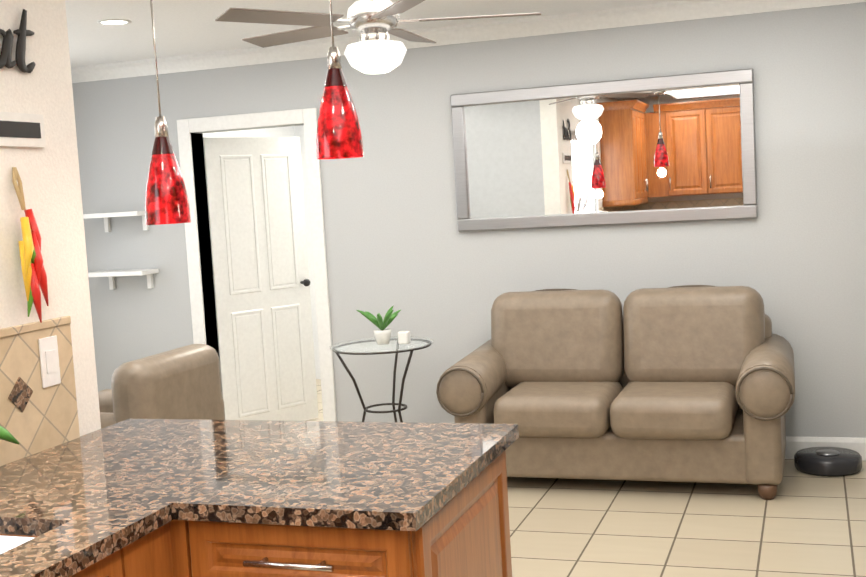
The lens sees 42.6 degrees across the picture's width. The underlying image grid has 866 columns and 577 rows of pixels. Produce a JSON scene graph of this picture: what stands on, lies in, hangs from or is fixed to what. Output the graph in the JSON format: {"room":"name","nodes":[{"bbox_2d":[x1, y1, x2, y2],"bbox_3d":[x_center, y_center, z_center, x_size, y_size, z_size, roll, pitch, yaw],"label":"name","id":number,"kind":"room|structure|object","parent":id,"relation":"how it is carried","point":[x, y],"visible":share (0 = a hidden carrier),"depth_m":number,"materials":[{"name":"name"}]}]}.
{"room":"kitchen","nodes":[
{"label":"kitchen","id":0,"kind":"room"},
{"bbox_2d":[0,0,100,435],"bbox_3d":[-1.237,0.112,3.217,0.150,2.570,0.600,-2,5,19],"label":"wall","id":1,"kind":"structure","parent":0,"point":[49,173],"depth_m":3.31,"materials":[{"name":"beige paint"}]},
{"bbox_2d":[0,9,35,72],"bbox_3d":[-1.216,-0.708,3.066,0.017,0.202,0.349,-2,5,19],"label":"eat sign","id":2,"kind":"object","parent":1,"relation":"attached to","point":[22,33],"visible":0.98,"depth_m":3.16,"materials":[{"name":"metal"}]},
{"bbox_2d":[0,112,45,146],"bbox_3d":[-1.200,-0.447,3.108,0.015,0.095,0.330,-2,5,19],"label":"sign","id":3,"kind":"object","parent":1,"relation":"attached to","point":[21,130],"visible":0.89,"depth_m":3.17,"materials":[{"name":"metal"}]},
{"bbox_2d":[12,167,48,322],"bbox_3d":[-1.149,-0.123,3.152,0.063,0.446,0.089,-2,5,19],"label":"chili","id":4,"kind":"object","parent":1,"relation":"hanging from","point":[33,271],"visible":0.98,"depth_m":3.14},
{"bbox_2d":[203,126,294,137],"bbox_3d":[-1.586,-0.347,8.728,0.100,2.570,2.350,-2,5,19],"label":"wall","id":5,"kind":"structure","parent":0,"point":[288,131],"depth_m":9.10,"materials":[{"name":"grey paint"}]},
{"bbox_2d":[294,125,320,378],"bbox_3d":[-0.333,-0.493,9.586,1.920,2.570,0.100,-2,5,19],"label":"wall","id":6,"kind":"structure","parent":0,"point":[299,131],"depth_m":9.80,"materials":[{"name":"white paint"}]},
{"bbox_2d":[65,0,688,66],"bbox_3d":[0.100,-1.444,4.789,7.500,0.100,3.770,-2,5,19],"label":"ceiling","id":7,"kind":"structure","parent":0,"point":[184,27],"depth_m":6.04,"materials":[{"name":"white paint"}]},
{"bbox_2d":[97,19,131,24],"bbox_3d":[-1.637,-1.369,5.701,0.170,0.008,0.170,-2,5,19],"label":"recessed light","id":8,"kind":"object","parent":7,"relation":"in","point":[114,21],"visible":0.92,"depth_m":5.69,"materials":[{"name":"white"}]},
{"bbox_2d":[215,0,541,73],"bbox_3d":[-0.229,-1.100,4.434,1.292,0.485,1.244,-2,5,19],"label":"ceiling fan","id":9,"kind":"object","parent":7,"relation":"hanging from","point":[375,50],"visible":0.98,"depth_m":4.32,"materials":[{"name":"silver metal"}]},
{"bbox_2d":[72,2,865,437],"bbox_3d":[0.756,-0.297,6.610,7.200,2.570,0.150,-2,5,19],"label":"wall","id":10,"kind":"structure","parent":0,"point":[793,254],"depth_m":6.67,"materials":[{"name":"grey paint"}]},
{"bbox_2d":[83,211,158,289],"bbox_3d":[-2.078,-0.248,7.392,0.430,0.520,0.198,-2,5,19],"label":"wall shelf","id":11,"kind":"object","parent":10,"relation":"attached to","point":[112,274],"visible":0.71,"depth_m":7.34,"materials":[{"name":"white wood"}]},
{"bbox_2d":[177,108,336,420],"bbox_3d":[-1.117,-0.046,7.264,1.000,2.170,0.168,-2,5,19],"label":"door frame","id":12,"kind":"structure","parent":10,"relation":"attached to","point":[187,128],"depth_m":7.12,"materials":[{"name":"white wood"}]},
{"bbox_2d":[203,137,318,420],"bbox_3d":[-1.171,-0.032,7.757,0.450,2.040,0.714,-2,5,19],"label":"door leaf","id":13,"kind":"structure","parent":10,"relation":"in","point":[256,212],"depth_m":7.73,"materials":[{"name":"white wood"}]},
{"bbox_2d":[71,0,865,82],"bbox_3d":[0.649,-1.517,6.397,7.200,0.095,0.075,-2,5,19],"label":"crown molding","id":14,"kind":"structure","parent":10,"relation":"attached to","point":[607,18],"depth_m":6.49,"materials":[{"name":"white wood"}]},
{"bbox_2d":[451,68,757,231],"bbox_3d":[0.953,-0.774,6.391,1.740,0.820,0.035,-2,5,19],"label":"wall mirror","id":15,"kind":"object","parent":10,"relation":"attached to","point":[672,148],"visible":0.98,"depth_m":6.37,"materials":[{"name":"silver glass"}]},
{"bbox_2d":[785,436,865,460],"bbox_3d":[1.797,0.899,6.295,5.090,0.125,0.015,-2,5,19],"label":"baseboard","id":16,"kind":"structure","parent":10,"relation":"attached to","point":[794,445],"depth_m":6.15,"materials":[{"name":"white wood"}]},
{"bbox_2d":[306,379,865,576],"bbox_3d":[-0.186,1.324,3.732,7.800,0.050,11.400,-2,5,19],"label":"floor","id":17,"kind":"structure","parent":0,"point":[800,524],"depth_m":5.11,"materials":[{"name":"tile"}]},
{"bbox_2d":[0,520,191,576],"bbox_3d":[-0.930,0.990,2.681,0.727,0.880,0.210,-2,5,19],"label":"base cabinet","id":18,"kind":"object","parent":17,"relation":"on","point":[163,552],"depth_m":2.55,"materials":[{"name":"brown wood"}]},
{"bbox_2d":[0,419,323,576],"bbox_3d":[-1.306,0.620,1.863,0.868,0.040,3.597,-2,5,19],"label":"countertop","id":19,"kind":"structure","parent":18,"relation":"on","point":[77,505],"depth_m":2.81,"materials":[{"name":"brown stone"}]},
{"bbox_2d":[0,425,18,444],"bbox_3d":[-1.193,0.224,2.817,0.298,0.568,0.307,-2,5,19],"label":"orchid","id":20,"kind":"object","parent":19,"relation":"on","point":[6,435],"visible":1,"depth_m":2.88,"materials":[{"name":"green plant"}]},
{"bbox_2d":[0,535,34,553],"bbox_3d":[-1.117,0.696,2.209,0.416,0.189,0.728,-2,5,19],"label":"sink","id":21,"kind":"object","parent":19,"relation":"in","point":[7,543],"depth_m":2.53,"materials":[{"name":"ceramic"}]},
{"bbox_2d":[176,421,518,530],"bbox_3d":[-0.177,0.465,2.900,0.598,0.040,0.890,-2,5,19],"label":"countertop","id":22,"kind":"structure","parent":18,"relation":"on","point":[338,474],"depth_m":2.73,"materials":[{"name":"brown stone"}]},
{"bbox_2d":[98,344,224,428],"bbox_3d":[-1.529,0.766,5.536,0.760,0.900,0.750,-2,5,19],"label":"armchair","id":23,"kind":"object","parent":17,"relation":"on","point":[183,382],"visible":0.23,"depth_m":5.28,"materials":[{"name":"beige leather"}]},
{"bbox_2d":[188,451,511,576],"bbox_3d":[-0.179,0.926,2.929,0.615,0.880,0.790,-2,5,19],"label":"base cabinet","id":24,"kind":"object","parent":17,"relation":"on","point":[464,531],"depth_m":2.57,"materials":[{"name":"brown wood"}]},
{"bbox_2d":[330,336,432,421],"bbox_3d":[-0.272,0.693,6.401,0.600,0.761,0.600,-2,5,19],"label":"glass side table","id":25,"kind":"object","parent":17,"relation":"on","point":[393,403],"visible":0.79,"depth_m":6.33,"materials":[{"name":"black"}]},
{"bbox_2d":[356,305,410,344],"bbox_3d":[-0.274,0.213,6.329,0.292,0.205,0.258,-2,5,19],"label":"potted plant","id":26,"kind":"object","parent":25,"relation":"on","point":[382,334],"visible":0.96,"depth_m":6.29,"materials":[{"name":"green plant"}]},
{"bbox_2d":[436,285,794,499],"bbox_3d":[1.013,0.520,6.014,1.820,1.018,0.892,-2,5,19],"label":"sofa","id":27,"kind":"object","parent":17,"relation":"on","point":[689,383],"visible":0.96,"depth_m":5.84,"materials":[{"name":"beige leather"}]},
{"bbox_2d":[794,447,861,475],"bbox_3d":[2.122,0.923,5.962,0.344,0.091,0.344,-2,5,19],"label":"robot vacuum","id":28,"kind":"object","parent":17,"relation":"on","point":[827,461],"visible":1,"depth_m":5.86,"materials":[{"name":"black plastic"}]},
{"bbox_3d":[-0.043,-1.124,2.935,2.356,0.200,0.120,-2,5,19],"label":"wall","id":29,"kind":"structure","parent":0,"visible":0},
{"bbox_2d":[145,0,190,224],"bbox_3d":[-0.806,-0.597,3.250,0.132,0.815,0.132,-2,5,19],"label":"pendant light","id":30,"kind":"object","parent":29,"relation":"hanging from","point":[166,200],"visible":1,"depth_m":3.23,"materials":[{"name":"red glass"}]},
{"bbox_2d":[316,0,363,158],"bbox_3d":[-0.277,-0.690,3.060,0.132,0.657,0.132,-2,5,19],"label":"pendant light","id":31,"kind":"object","parent":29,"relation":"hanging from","point":[339,135],"visible":1,"depth_m":3.04,"materials":[{"name":"red glass"}]},
{"bbox_3d":[-2.275,0.436,0.165,0.150,2.570,3.320,-2,5,19],"label":"wall","id":32,"kind":"structure","parent":0,"visible":0},
{"bbox_2d":[0,316,79,465],"bbox_3d":[-1.167,0.293,3.148,0.014,0.375,0.477,-2,5,19],"label":"backsplash","id":33,"kind":"structure","parent":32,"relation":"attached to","point":[35,417],"depth_m":3.16,"materials":[{"name":"beige tile"}]},
{"bbox_2d":[38,335,60,387],"bbox_3d":[-1.125,0.215,3.259,0.008,0.145,0.080,-2,5,19],"label":"switch plate","id":34,"kind":"object","parent":33,"relation":"attached to","point":[49,361],"visible":1,"depth_m":3.25,"materials":[{"name":"white plastic"}]}
]}

